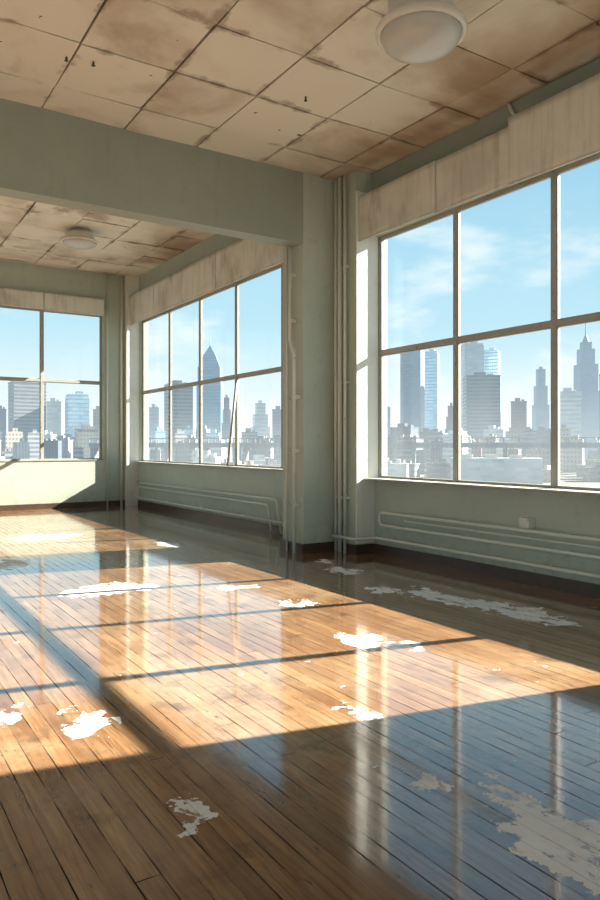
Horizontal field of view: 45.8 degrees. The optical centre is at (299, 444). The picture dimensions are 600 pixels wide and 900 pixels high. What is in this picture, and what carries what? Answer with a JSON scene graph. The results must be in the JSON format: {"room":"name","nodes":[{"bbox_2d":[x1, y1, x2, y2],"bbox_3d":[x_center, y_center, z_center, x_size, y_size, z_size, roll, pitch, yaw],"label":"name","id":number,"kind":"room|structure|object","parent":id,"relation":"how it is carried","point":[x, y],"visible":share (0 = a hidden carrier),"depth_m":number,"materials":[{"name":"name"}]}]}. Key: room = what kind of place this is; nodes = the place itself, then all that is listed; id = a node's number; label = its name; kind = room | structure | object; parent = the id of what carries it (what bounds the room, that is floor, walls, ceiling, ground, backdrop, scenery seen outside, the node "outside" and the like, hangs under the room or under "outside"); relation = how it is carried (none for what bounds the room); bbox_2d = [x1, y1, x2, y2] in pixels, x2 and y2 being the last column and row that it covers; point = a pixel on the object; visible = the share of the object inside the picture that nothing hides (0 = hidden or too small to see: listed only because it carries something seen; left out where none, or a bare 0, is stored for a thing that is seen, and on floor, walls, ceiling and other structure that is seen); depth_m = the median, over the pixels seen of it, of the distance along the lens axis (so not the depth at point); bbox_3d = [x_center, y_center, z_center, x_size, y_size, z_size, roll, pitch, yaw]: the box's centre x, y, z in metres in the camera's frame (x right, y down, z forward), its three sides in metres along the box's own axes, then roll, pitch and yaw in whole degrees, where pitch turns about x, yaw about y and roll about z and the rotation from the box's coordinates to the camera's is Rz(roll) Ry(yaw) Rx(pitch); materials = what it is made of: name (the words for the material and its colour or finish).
{"room":"empty abandoned office","nodes":[
{"label":"empty abandoned office","id":0,"kind":"room"},
{"bbox_2d":[0,260,124,504],"bbox_3d":[-9.288,-1.360,13.298,12.850,5.520,0.220,0,0,-33],"label":"wall","id":1,"kind":"structure","parent":0,"point":[21,482],"depth_m":16.01,"materials":[{"name":"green paint"}]},
{"bbox_2d":[0,287,43,308],"bbox_3d":[-6.150,-3.134,15.126,1.325,0.372,0.120,0,0,-33],"label":"roller blind","id":2,"kind":"object","parent":1,"relation":"attached to","point":[8,296],"visible":1,"depth_m":15.20,"materials":[{"name":"fabric"}]},
{"bbox_2d":[0,305,102,461],"bbox_3d":[-6.771,-1.315,14.866,5.320,3.330,0.140,0,0,-33],"label":"window","id":3,"kind":"structure","parent":1,"relation":"in","point":[41,380],"depth_m":15.63,"materials":[{"name":"paint"}]},
{"bbox_2d":[44,292,103,315],"bbox_3d":[-5.031,-3.124,15.849,1.330,0.392,0.121,0,0,-33],"label":"roller blind","id":4,"kind":"object","parent":3,"relation":"attached to","point":[52,301],"visible":1,"depth_m":15.80,"materials":[{"name":"fabric"}]},
{"bbox_2d":[0,500,124,510],"bbox_3d":[-9.346,1.340,13.111,12.550,0.120,0.030,0,0,-33],"label":"baseboard","id":5,"kind":"structure","parent":1,"relation":"attached to","point":[115,502],"depth_m":15.69,"materials":[{"name":"wood"}]},
{"bbox_2d":[107,275,107,505],"bbox_3d":[-4.410,-1.250,16.280,0.036,5.300,0.034,0,0,-33],"label":"pipe","id":6,"kind":"object","parent":1,"relation":"attached to","point":[107,275],"visible":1,"depth_m":16.27,"materials":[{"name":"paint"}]},
{"bbox_2d":[120,276,122,505],"bbox_3d":[-4.133,-1.250,16.460,0.060,5.300,0.057,0,0,-33],"label":"pipe","id":7,"kind":"object","parent":1,"relation":"attached to","point":[121,277],"visible":1,"depth_m":16.44,"materials":[{"name":"metal"}]},
{"bbox_2d":[125,275,138,505],"bbox_3d":[-3.916,-1.310,16.552,0.295,5.420,0.150,0,0,-33],"label":"trim","id":8,"kind":"structure","parent":1,"relation":"attached to","point":[131,282],"depth_m":16.48,"materials":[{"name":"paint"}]},
{"bbox_2d":[0,196,213,276],"bbox_3d":[-7.093,-4.000,9.703,13.070,0.199,8.200,0,0,-33],"label":"ceiling","id":9,"kind":"structure","parent":0,"point":[31,232],"depth_m":13.53,"materials":[{"name":"tile"}]},
{"bbox_2d":[60,228,98,248],"bbox_3d":[-4.026,-3.769,12.998,0.684,0.312,0.684,0,0,-33],"label":"ceiling lamp","id":10,"kind":"object","parent":9,"relation":"attached to","point":[76,238],"visible":1,"depth_m":12.81,"materials":[{"name":"white ceramic"}]},
{"bbox_2d":[0,98,302,247],"bbox_3d":[-4.855,-3.365,6.179,12.560,1.510,0.250,0,0,-33],"label":"beam","id":11,"kind":"structure","parent":9,"relation":"attached to","point":[47,156],"depth_m":8.02,"materials":[{"name":"paint"}]},
{"bbox_2d":[0,505,599,899],"bbox_3d":[-3.226,1.500,3.928,13.290,0.200,22.540,0,0,-33],"label":"floor","id":12,"kind":"structure","parent":0,"point":[192,708],"depth_m":3.60,"materials":[{"name":"brown wood"}]},
{"bbox_2d":[283,173,333,543],"bbox_3d":[0.129,-1.310,9.549,0.530,5.420,0.505,0,0,-33],"label":"column","id":13,"kind":"structure","parent":12,"relation":"on","point":[312,260],"depth_m":9.33,"materials":[{"name":"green paint"}]},
{"bbox_2d":[286,249,290,550],"bbox_3d":[-0.158,-0.600,9.450,0.058,4.000,0.040,0,0,-33],"label":"pipe","id":14,"kind":"object","parent":13,"relation":"attached to","point":[287,398],"visible":0.89,"depth_m":9.43,"materials":[{"name":"metal"}]},
{"bbox_2d":[288,246,300,552],"bbox_3d":[-0.082,-0.600,9.297,0.096,4.000,0.180,0,0,-33],"label":"pipe","id":15,"kind":"object","parent":13,"relation":"attached to","point":[291,275],"visible":1,"depth_m":9.24,"materials":[{"name":"metal"}]},
{"bbox_2d":[280,539,373,554],"bbox_3d":[0.346,1.340,9.425,0.820,0.120,1.010,0,0,-33],"label":"baseboard","id":16,"kind":"structure","parent":13,"relation":"attached to","point":[322,546],"depth_m":9.23,"materials":[{"name":"wood"}]},
{"bbox_2d":[0,0,599,180],"bbox_3d":[-0.983,-3.599,0.258,13.070,0.201,13.940,0,0,-33],"label":"ceiling","id":17,"kind":"structure","parent":0,"point":[230,77],"depth_m":6.67,"materials":[{"name":"tile"}]},
{"bbox_2d":[376,0,466,64],"bbox_3d":[0.918,-3.246,5.393,0.684,0.568,0.684,0,0,-33],"label":"ceiling lamp","id":18,"kind":"object","parent":17,"relation":"attached to","point":[415,32],"visible":1,"depth_m":5.22,"materials":[{"name":"white ceramic"}]},
{"bbox_2d":[139,170,599,584],"bbox_3d":[2.201,-1.360,7.570,0.220,5.520,22.320,0,0,-33],"label":"wall","id":19,"kind":"structure","parent":0,"point":[565,513],"depth_m":8.47,"materials":[{"name":"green paint"}]},
{"bbox_2d":[137,486,272,531],"bbox_3d":[-2.066,1.162,13.867,0.103,0.445,6.070,0,0,-33],"label":"pipe","id":20,"kind":"object","parent":19,"relation":"attached to","point":[201,495],"visible":0.94,"depth_m":12.74,"materials":[{"name":"metal"}]},
{"bbox_2d":[135,263,282,470],"bbox_3d":[-1.738,-1.250,13.454,0.264,3.300,7.380,0,0,-33],"label":"window","id":21,"kind":"structure","parent":19,"relation":"in","point":[235,410],"depth_m":13.57,"materials":[{"name":"paint"}]},
{"bbox_2d":[129,284,153,324],"bbox_3d":[-3.438,-3.099,15.853,0.251,0.682,1.505,0,0,-33],"label":"roller blind","id":22,"kind":"object","parent":21,"relation":"attached to","point":[142,301],"visible":0.99,"depth_m":15.71,"materials":[{"name":"fabric"}]},
{"bbox_2d":[153,270,180,314],"bbox_3d":[-2.628,-3.104,14.602,0.249,0.672,1.465,0,0,-33],"label":"roller blind","id":23,"kind":"object","parent":21,"relation":"attached to","point":[167,291],"visible":0.98,"depth_m":14.50,"materials":[{"name":"fabric"}]},
{"bbox_2d":[181,252,215,303],"bbox_3d":[-1.821,-3.099,13.355,0.250,0.682,1.495,0,0,-33],"label":"roller blind","id":24,"kind":"object","parent":21,"relation":"attached to","point":[198,279],"visible":0.99,"depth_m":13.26,"materials":[{"name":"fabric"}]},
{"bbox_2d":[215,239,255,288],"bbox_3d":[-1.012,-3.104,12.104,0.251,0.672,1.475,0,0,-33],"label":"roller blind","id":25,"kind":"object","parent":21,"relation":"attached to","point":[236,261],"visible":0.93,"depth_m":12.03,"materials":[{"name":"fabric"}]},
{"bbox_2d":[256,241,282,272],"bbox_3d":[-0.182,-3.099,10.822,0.250,0.682,1.570,0,0,-33],"label":"roller blind","id":26,"kind":"object","parent":21,"relation":"attached to","point":[268,255],"visible":0.34,"depth_m":11.11,"materials":[{"name":"fabric"}]},
{"bbox_2d":[135,496,282,523],"bbox_3d":[-1.780,1.200,13.379,0.153,0.040,7.200,0,0,-33],"label":"pipe","id":27,"kind":"object","parent":19,"relation":"attached to","point":[166,502],"visible":0.85,"depth_m":12.82,"materials":[{"name":"metal"}]},
{"bbox_2d":[137,482,281,533],"bbox_3d":[-1.985,1.113,13.741,0.103,0.546,6.369,0,0,-33],"label":"pipe","id":28,"kind":"object","parent":19,"relation":"attached to","point":[195,489],"visible":1,"depth_m":12.49,"materials":[{"name":"metal"}]},
{"bbox_2d":[334,180,337,550],"bbox_3d":[0.488,-1.050,9.403,0.074,4.900,0.070,0,0,-33],"label":"pipe","id":29,"kind":"object","parent":19,"relation":"attached to","point":[335,181],"visible":0.88,"depth_m":9.38,"materials":[{"name":"metal"}]},
{"bbox_2d":[338,177,342,551],"bbox_3d":[0.533,-1.050,9.325,0.082,4.900,0.070,0,0,-33],"label":"pipe","id":30,"kind":"object","parent":19,"relation":"attached to","point":[340,268],"visible":0.88,"depth_m":9.29,"materials":[{"name":"metal"}]},
{"bbox_2d":[343,175,349,552],"bbox_3d":[0.596,-1.050,9.235,0.074,4.900,0.070,0,0,-33],"label":"pipe","id":31,"kind":"object","parent":19,"relation":"attached to","point":[345,266],"visible":1,"depth_m":9.21,"materials":[{"name":"metal"}]},
{"bbox_2d":[337,171,371,544],"bbox_3d":[0.543,-1.310,9.659,0.295,5.420,1.070,0,0,-33],"label":"pipe","id":32,"kind":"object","parent":19,"relation":"attached to","point":[356,180],"depth_m":9.20,"materials":[{"name":"metal"}]},
{"bbox_2d":[356,191,377,543],"bbox_3d":[0.868,-0.995,9.217,0.350,4.530,0.025,0,0,-33],"label":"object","id":33,"kind":"structure","parent":19,"relation":"attached to","point":[367,249],"depth_m":9.20,"materials":[{"name":"white paint"}]},
{"bbox_2d":[138,500,599,597],"bbox_3d":[2.197,1.340,7.346,0.030,0.120,21.950,0,0,-33],"label":"baseboard","id":34,"kind":"structure","parent":19,"relation":"attached to","point":[553,582],"depth_m":8.00,"materials":[{"name":"wood"}]},
{"bbox_2d":[332,534,599,578],"bbox_3d":[2.489,1.190,6.753,0.356,0.036,6.629,0,0,-36],"label":"baseboard","id":35,"kind":"structure","parent":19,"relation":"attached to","point":[549,567],"depth_m":7.62,"materials":[{"name":"paint"}]},
{"bbox_2d":[364,152,599,495],"bbox_3d":[2.380,-1.135,7.054,0.300,3.170,5.260,0,0,-33],"label":"window","id":36,"kind":"structure","parent":19,"relation":"in","point":[555,323],"depth_m":7.89,"materials":[{"name":"paint"}]},
{"bbox_2d":[358,161,435,241],"bbox_3d":[1.238,-2.886,8.599,0.280,0.587,1.405,0,0,-33],"label":"roller blind","id":37,"kind":"object","parent":36,"relation":"attached to","point":[410,197],"visible":1,"depth_m":8.46,"materials":[{"name":"fabric"}]},
{"bbox_2d":[436,127,508,212],"bbox_3d":[1.917,-2.877,7.548,0.281,0.587,1.092,0,0,-33],"label":"roller blind","id":38,"kind":"object","parent":36,"relation":"attached to","point":[481,167],"visible":0.95,"depth_m":7.48,"materials":[{"name":"fabric"}]},
{"bbox_2d":[508,73,599,185],"bbox_3d":[2.582,-2.875,6.464,0.341,0.690,1.490,0,0,-33],"label":"roller blind","id":39,"kind":"object","parent":36,"relation":"attached to","point":[560,130],"visible":1,"depth_m":6.53,"materials":[{"name":"fabric"}]},
{"bbox_2d":[371,58,599,190],"bbox_3d":[3.192,-3.410,5.790,0.050,0.220,8.255,0,0,-33],"label":"trim","id":40,"kind":"structure","parent":19,"relation":"attached to","point":[496,121],"depth_m":7.72,"materials":[{"name":"paint"}]},
{"bbox_2d":[378,512,599,559],"bbox_3d":[2.677,0.940,6.537,0.102,0.198,6.069,0,0,-33],"label":"pipe","id":41,"kind":"object","parent":19,"relation":"attached to","point":[570,536],"visible":1,"depth_m":7.41,"materials":[{"name":"metal"}]},
{"bbox_2d":[404,520,599,548],"bbox_3d":[2.805,0.935,6.380,0.074,0.024,5.668,0,0,-33],"label":"pipe","id":42,"kind":"object","parent":19,"relation":"attached to","point":[405,521],"visible":1,"depth_m":7.32,"materials":[{"name":"metal"}]},
{"bbox_2d":[519,517,534,527],"bbox_3d":[2.284,0.780,7.147,0.099,0.100,0.120,0,0,-33],"label":"junction box","id":43,"kind":"object","parent":19,"relation":"attached to","point":[524,522],"visible":1,"depth_m":7.11,"materials":[{"name":"paint"}]},
{"label":"outside","id":44,"kind":"structure","parent":0,"visible":0},
{"bbox_2d":[420,462,599,487],"bbox_3d":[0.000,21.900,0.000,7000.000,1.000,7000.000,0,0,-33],"label":"ground","id":45,"kind":"structure","parent":44,"point":[566,478],"depth_m":416.83,"materials":[{"name":"white"}]},
{"bbox_2d":[0,405,6,431],"bbox_3d":[-319.474,-10.350,760.000,10.600,63.500,9.600,0,0,-23],"label":"skyscraper","id":46,"kind":"structure","parent":45,"relation":"on","point":[2,411],"depth_m":756.81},
{"bbox_2d":[0,448,12,458],"bbox_3d":[-220.558,11.942,538.836,9.667,18.916,8.741,0,0,-42],"label":"building","id":47,"kind":"structure","parent":45,"relation":"on","point":[6,453],"depth_m":535.22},
{"bbox_2d":[1,428,22,450],"bbox_3d":[-240.964,3.618,595.663,14.377,35.564,12.939,0,0,-37],"label":"building","id":48,"kind":"structure","parent":45,"relation":"on","point":[7,438],"depth_m":590.41,"materials":[{"name":"concrete"}]},
{"bbox_2d":[13,438,29,458],"bbox_3d":[-206.452,8.152,526.388,9.910,26.495,8.919,0,0,-35],"label":"building","id":49,"kind":"structure","parent":45,"relation":"on","point":[21,450],"depth_m":523.08,"materials":[{"name":"concrete"}]},
{"bbox_2d":[8,381,46,432],"bbox_3d":[-268.704,-21.850,700.000,30.600,86.500,27.600,0,0,-33],"label":"skyscraper","id":50,"kind":"structure","parent":45,"relation":"on","point":[23,397],"depth_m":687.90,"materials":[{"name":"glass"}]},
{"bbox_2d":[23,429,38,458],"bbox_3d":[-218.275,4.175,580.097,11.856,34.450,10.671,0,0,-41],"label":"building","id":51,"kind":"structure","parent":45,"relation":"on","point":[32,438],"depth_m":575.89,"materials":[{"name":"concrete"}]},
{"bbox_2d":[44,438,61,458],"bbox_3d":[-189.444,8.019,541.581,13.246,26.763,11.961,0,0,-6],"label":"building","id":52,"kind":"structure","parent":45,"relation":"on","point":[52,448],"depth_m":536.13,"materials":[{"name":"concrete"}]},
{"bbox_2d":[46,398,60,436],"bbox_3d":[-252.785,-13.350,730.000,14.600,69.500,13.200,0,0,-19],"label":"skyscraper","id":53,"kind":"structure","parent":45,"relation":"on","point":[53,408],"depth_m":724.27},
{"bbox_2d":[58,435,72,457],"bbox_3d":[-197.982,6.700,594.144,13.305,29.399,12.035,0,0,2],"label":"building","id":54,"kind":"structure","parent":45,"relation":"on","point":[67,444],"depth_m":589.12,"materials":[{"name":"concrete"}]},
{"bbox_2d":[65,391,88,436],"bbox_3d":[-219.366,-15.600,700.000,20.000,74.000,18.000,0,0,-27],"label":"skyscraper","id":55,"kind":"structure","parent":45,"relation":"on","point":[77,404],"depth_m":691.78,"materials":[{"name":"glass"}]},
{"bbox_2d":[73,445,83,457],"bbox_3d":[-163.108,10.745,523.426,7.838,21.310,7.094,0,0,-16],"label":"building","id":56,"kind":"structure","parent":45,"relation":"on","point":[78,452],"depth_m":520.40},
{"bbox_2d":[75,424,98,457],"bbox_3d":[-195.617,1.336,654.227,20.355,40.127,18.379,0,0,-25],"label":"building","id":57,"kind":"structure","parent":45,"relation":"on","point":[82,435],"depth_m":645.60,"materials":[{"name":"concrete"}]},
{"bbox_2d":[93,406,98,427],"bbox_3d":[-217.888,-10.350,770.000,12.600,63.500,11.400,0,0,-16],"label":"skyscraper","id":58,"kind":"structure","parent":45,"relation":"on","point":[95,411],"depth_m":764.24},
{"bbox_2d":[149,404,158,459],"bbox_3d":[-153.953,-10.850,750.000,10.600,64.500,9.600,0,0,-12],"label":"skyscraper","id":59,"kind":"structure","parent":45,"relation":"on","point":[153,411],"depth_m":745.44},
{"bbox_2d":[150,448,160,459],"bbox_3d":[-111.930,10.932,550.836,7.714,20.936,6.942,0,0,-8],"label":"building","id":60,"kind":"structure","parent":45,"relation":"on","point":[155,453],"depth_m":547.51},
{"bbox_2d":[151,427,165,448],"bbox_3d":[-127.008,2.622,637.935,10.203,37.556,9.242,0,0,-36],"label":"building","id":61,"kind":"structure","parent":45,"relation":"on","point":[158,433],"depth_m":635.12,"materials":[{"name":"concrete"}]},
{"bbox_2d":[164,380,192,442],"bbox_3d":[-119.653,-20.850,700.000,24.600,84.500,22.200,0,0,-22],"label":"skyscraper","id":62,"kind":"structure","parent":45,"relation":"on","point":[182,398],"depth_m":690.93,"materials":[{"name":"glass"}]},
{"bbox_2d":[172,429,188,442],"bbox_3d":[-101.637,4.004,597.463,13.278,34.792,12.010,0,0,-34],"label":"building","id":63,"kind":"structure","parent":45,"relation":"on","point":[179,433],"depth_m":593.01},
{"bbox_2d":[174,441,188,461],"bbox_3d":[-90.881,9.100,545.587,11.118,24.601,10.067,0,0,-19],"label":"building","id":64,"kind":"structure","parent":45,"relation":"on","point":[180,454],"depth_m":541.13,"materials":[{"name":"concrete"}]},
{"bbox_2d":[183,435,197,461],"bbox_3d":[-89.398,6.533,581.878,10.061,29.733,9.115,0,0,4],"label":"building","id":65,"kind":"structure","parent":45,"relation":"on","point":[188,436],"depth_m":577.58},
{"bbox_2d":[193,451,220,463],"bbox_3d":[-54.576,12.356,419.202,13.694,18.087,12.385,0,0,9],"label":"building","id":66,"kind":"structure","parent":45,"relation":"on","point":[206,454],"depth_m":414.19,"materials":[{"name":"concrete"}]},
{"bbox_2d":[196,340,222,432],"bbox_3d":[-101.063,-48.600,800.000,27.000,140.000,24.300,0,0,1],"label":"skyscraper","id":67,"kind":"structure","parent":45,"relation":"on","point":[212,392],"depth_m":787.92,"materials":[{"name":"glass"}]},
{"bbox_2d":[203,429,227,458],"bbox_3d":[-73.414,4.014,605.124,19.705,34.772,17.734,0,0,8],"label":"building","id":68,"kind":"structure","parent":45,"relation":"on","point":[213,434],"depth_m":600.73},
{"bbox_2d":[209,436,224,461],"bbox_3d":[-62.561,7.477,535.870,10.324,27.846,9.292,0,0,10],"label":"building","id":69,"kind":"structure","parent":45,"relation":"on","point":[220,452],"depth_m":531.70,"materials":[{"name":"concrete"}]},
{"bbox_2d":[221,395,231,442],"bbox_3d":[-78.538,-16.100,760.000,11.000,75.000,9.900,0,0,-6],"label":"skyscraper","id":70,"kind":"structure","parent":45,"relation":"on","point":[226,413],"depth_m":755.70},
{"bbox_2d":[241,428,257,449],"bbox_3d":[-48.158,2.759,676.084,15.080,37.282,13.632,0,0,-6],"label":"building","id":71,"kind":"structure","parent":45,"relation":"on","point":[247,434],"depth_m":669.68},
{"bbox_2d":[251,400,269,437],"bbox_3d":[-42.490,-13.100,760.000,18.000,69.000,16.200,0,0,-13],"label":"skyscraper","id":72,"kind":"structure","parent":45,"relation":"on","point":[260,418],"depth_m":754.04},
{"bbox_2d":[244,455,276,463],"bbox_3d":[-26.212,13.974,469.734,18.195,14.852,16.436,0,0,-20],"label":"building","id":73,"kind":"structure","parent":45,"relation":"on","point":[257,459],"depth_m":465.46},
{"bbox_2d":[251,436,273,459],"bbox_3d":[-27.849,7.364,531.856,14.861,28.072,13.435,0,0,8],"label":"building","id":74,"kind":"structure","parent":45,"relation":"on","point":[268,452],"depth_m":525.76,"materials":[{"name":"concrete"}]},
{"bbox_2d":[258,458,280,466],"bbox_3d":[-17.518,14.708,421.823,11.452,13.385,10.367,0,0,-25],"label":"building","id":75,"kind":"structure","parent":45,"relation":"on","point":[268,461],"depth_m":419.48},
{"bbox_2d":[272,406,280,437],"bbox_3d":[-22.556,-10.100,760.000,14.600,63.000,13.200,0,0,-2],"label":"skyscraper","id":76,"kind":"structure","parent":45,"relation":"on","point":[276,413],"depth_m":753.67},
{"bbox_2d":[274,448,280,464],"bbox_3d":[-21.660,9.968,554.862,14.983,22.864,13.484,0,0,-10],"label":"building","id":77,"kind":"structure","parent":45,"relation":"on","point":[277,451],"depth_m":548.85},
{"bbox_2d":[89,437,599,464],"bbox_3d":[144.737,8.150,469.966,620.300,26.500,12.600,0,0,13],"label":"bridge","id":78,"kind":"structure","parent":45,"relation":"on","point":[94,447],"depth_m":481.53,"materials":[{"name":"metal"}]},
{"bbox_2d":[387,434,396,462],"bbox_3d":[70.098,6.549,560.943,13.593,29.701,12.294,0,0,-13],"label":"building","id":79,"kind":"structure","parent":45,"relation":"on","point":[394,450],"depth_m":555.86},
{"bbox_2d":[387,459,408,476],"bbox_3d":[52.328,14.756,409.151,19.591,13.287,17.672,0,0,12],"label":"building","id":80,"kind":"structure","parent":45,"relation":"on","point":[399,469],"depth_m":400.18,"materials":[{"name":"concrete"}]},
{"bbox_2d":[390,423,418,436],"bbox_3d":[95.079,0.883,646.635,20.469,41.034,18.482,0,0,33],"label":"building","id":81,"kind":"structure","parent":45,"relation":"on","point":[402,428],"depth_m":641.20,"materials":[{"name":"concrete"}]},
{"bbox_2d":[393,460,419,477],"bbox_3d":[66.738,15.361,453.183,16.649,12.078,15.024,0,0,22],"label":"building","id":82,"kind":"structure","parent":45,"relation":"on","point":[414,468],"depth_m":447.85,"materials":[{"name":"concrete"}]},
{"bbox_2d":[397,434,423,473],"bbox_3d":[83.235,6.438,535.708,15.706,29.924,14.195,0,0,33],"label":"building","id":83,"kind":"structure","parent":45,"relation":"on","point":[402,453],"depth_m":531.44,"materials":[{"name":"concrete"}]},
{"bbox_2d":[400,350,424,431],"bbox_3d":[126.708,-45.100,800.000,23.000,133.000,20.700,0,0,23],"label":"skyscraper","id":84,"kind":"structure","parent":45,"relation":"on","point":[412,364],"depth_m":790.81,"materials":[{"name":"glass"}]},
{"bbox_2d":[419,428,431,467],"bbox_3d":[120.149,2.638,674.926,15.875,37.523,14.347,0,0,-2],"label":"building","id":85,"kind":"structure","parent":45,"relation":"on","point":[425,431],"depth_m":667.88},
{"bbox_2d":[425,349,439,429],"bbox_3d":[154.169,-45.600,840.000,19.000,134.000,17.100,0,0,20],"label":"skyscraper","id":86,"kind":"structure","parent":45,"relation":"on","point":[432,357],"depth_m":831.39,"materials":[{"name":"glass"}]},
{"bbox_2d":[429,438,441,461],"bbox_3d":[100.025,7.744,524.612,8.385,27.312,7.547,0,0,0],"label":"building","id":87,"kind":"structure","parent":45,"relation":"on","point":[434,453],"depth_m":520.78,"materials":[{"name":"concrete"}]},
{"bbox_2d":[424,459,449,478],"bbox_3d":[89.253,15.109,460.250,15.496,12.582,13.987,0,0,0],"label":"building","id":88,"kind":"structure","parent":45,"relation":"on","point":[436,470],"depth_m":453.46,"materials":[{"name":"concrete"}]},
{"bbox_2d":[427,429,447,461],"bbox_3d":[113.015,4.005,583.710,13.926,34.790,12.593,0,0,32],"label":"building","id":89,"kind":"structure","parent":45,"relation":"on","point":[435,432],"depth_m":580.97,"materials":[{"name":"concrete"}]},
{"bbox_2d":[445,403,452,430],"bbox_3d":[148.790,-10.100,700.000,12.000,63.000,10.800,0,0,12],"label":"skyscraper","id":90,"kind":"structure","parent":45,"relation":"on","point":[449,420],"depth_m":696.69,"materials":[{"name":"brick"}]},
{"bbox_2d":[441,430,467,462],"bbox_3d":[116.876,5.178,536.555,16.476,32.444,14.889,0,0,29],"label":"building","id":91,"kind":"structure","parent":45,"relation":"on","point":[447,453],"depth_m":531.96,"materials":[{"name":"concrete"}]},
{"bbox_2d":[461,341,483,428],"bbox_3d":[188.702,-46.100,780.000,21.000,135.000,18.900,0,0,-2],"label":"skyscraper","id":92,"kind":"structure","parent":45,"relation":"on","point":[472,353],"depth_m":770.79,"materials":[{"name":"glass"}]},
{"bbox_2d":[471,438,481,456],"bbox_3d":[136.101,7.946,547.969,7.674,26.908,6.907,0,0,17],"label":"building","id":93,"kind":"structure","parent":45,"relation":"on","point":[477,452],"depth_m":544.58,"materials":[{"name":"brick"}]},
{"bbox_2d":[463,372,500,440],"bbox_3d":[178.428,-24.850,700.000,32.600,92.500,29.400,0,0,6],"label":"skyscraper","id":94,"kind":"structure","parent":45,"relation":"on","point":[481,391],"depth_m":686.06,"materials":[{"name":"glass"}]},
{"bbox_2d":[480,435,495,456],"bbox_3d":[149.388,6.786,566.220,11.047,29.228,9.942,0,0,1],"label":"building","id":95,"kind":"structure","parent":45,"relation":"on","point":[485,451],"depth_m":561.32,"materials":[{"name":"concrete"}]},
{"bbox_2d":[484,348,500,428],"bbox_3d":[219.719,-45.100,820.000,20.000,133.000,18.000,0,0,27],"label":"skyscraper","id":96,"kind":"structure","parent":45,"relation":"on","point":[492,357],"depth_m":811.54,"materials":[{"name":"glass"}]},
{"bbox_2d":[483,425,503,441],"bbox_3d":[173.270,1.916,637.567,15.071,38.968,13.624,0,0,30],"label":"building","id":97,"kind":"structure","parent":45,"relation":"on","point":[498,432],"depth_m":633.57,"materials":[{"name":"concrete"}]},
{"bbox_2d":[450,454,542,484],"bbox_3d":[104.670,13.098,380.000,46.400,16.603,24.400,0,0,15],"label":"building","id":98,"kind":"structure","parent":45,"relation":"on","point":[489,468],"depth_m":367.85,"materials":[{"name":"concrete"}]},
{"bbox_2d":[496,438,513,457],"bbox_3d":[166.878,7.937,579.186,14.672,26.926,13.205,0,0,15],"label":"building","id":99,"kind":"structure","parent":45,"relation":"on","point":[499,451],"depth_m":573.92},
{"bbox_2d":[505,427,518,448],"bbox_3d":[201.017,2.410,674.394,10.616,37.979,9.615,0,0,1],"label":"building","id":100,"kind":"structure","parent":45,"relation":"on","point":[512,432],"depth_m":669.84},
{"bbox_2d":[511,398,526,436],"bbox_3d":[233.807,-14.350,760.000,16.600,71.500,15.000,0,0,17],"label":"skyscraper","id":101,"kind":"structure","parent":45,"relation":"on","point":[518,408],"depth_m":753.12,"materials":[{"name":"brick"}]},
{"bbox_2d":[520,427,536,442],"bbox_3d":[205.494,2.601,639.547,12.452,37.599,11.267,0,0,6],"label":"building","id":102,"kind":"structure","parent":45,"relation":"on","point":[528,432],"depth_m":634.50,"materials":[{"name":"concrete"}]},
{"bbox_2d":[525,448,549,468],"bbox_3d":[180.015,11.216,537.429,16.024,20.369,14.462,0,0,1],"label":"building","id":103,"kind":"structure","parent":45,"relation":"on","point":[537,453],"depth_m":530.40,"materials":[{"name":"concrete"}]},
{"bbox_2d":[532,367,549,430],"bbox_3d":[287.709,-36.100,850.000,16.000,115.000,14.400,0,0,-1],"label":"skyscraper","id":104,"kind":"structure","parent":45,"relation":"on","point":[541,408],"depth_m":844.28,"materials":[{"name":"stone"}]},
{"bbox_2d":[537,427,550,449],"bbox_3d":[230.904,2.144,673.978,18.425,38.511,16.643,0,0,34],"label":"building","id":105,"kind":"structure","parent":45,"relation":"on","point":[542,431],"depth_m":667.23,"materials":[{"name":"concrete"}]},
{"bbox_2d":[543,465,550,482],"bbox_3d":[141.058,16.448,413.756,15.255,9.904,13.769,0,0,41],"label":"building","id":106,"kind":"structure","parent":45,"relation":"on","point":[547,468],"depth_m":405.78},
{"bbox_2d":[560,424,572,470],"bbox_3d":[218.965,2.210,590.452,16.177,38.380,14.560,0,0,6],"label":"building","id":107,"kind":"structure","parent":45,"relation":"on","point":[564,432],"depth_m":584.96,"materials":[{"name":"concrete"}]},
{"bbox_2d":[560,388,581,438],"bbox_3d":[245.615,-15.350,650.000,19.600,73.500,17.700,0,0,11],"label":"skyscraper","id":108,"kind":"structure","parent":45,"relation":"on","point":[570,400],"depth_m":641.36,"materials":[{"name":"glass"}]},
{"bbox_2d":[564,435,583,471],"bbox_3d":[216.366,6.876,561.561,13.740,29.048,12.366,0,0,28],"label":"building","id":109,"kind":"structure","parent":45,"relation":"on","point":[573,457],"depth_m":556.54,"materials":[{"name":"concrete"}]},
{"bbox_2d":[574,323,598,461],"bbox_3d":[361.798,-67.700,900.000,29.000,178.200,26.100,0,0,-3],"label":"skyscraper","id":110,"kind":"structure","parent":45,"relation":"on","point":[586,370],"depth_m":889.56,"materials":[{"name":"stone"}]},
{"bbox_2d":[576,460,597,476],"bbox_3d":[197.853,15.676,479.620,17.721,11.447,16.009,0,0,2],"label":"building","id":111,"kind":"structure","parent":45,"relation":"on","point":[589,463],"depth_m":477.90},
{"bbox_2d":[583,461,599,481],"bbox_3d":[178.430,15.519,420.710,17.435,11.762,15.752,0,0,7],"label":"building","id":112,"kind":"structure","parent":45,"relation":"on","point":[591,474],"depth_m":415.91,"materials":[{"name":"concrete"}]},
{"bbox_2d":[588,450,597,459],"bbox_3d":[257.125,11.489,609.799,13.558,19.821,15.064,0,0,-43],"label":"building","id":113,"kind":"structure","parent":45,"relation":"on","point":[592,454],"depth_m":607.45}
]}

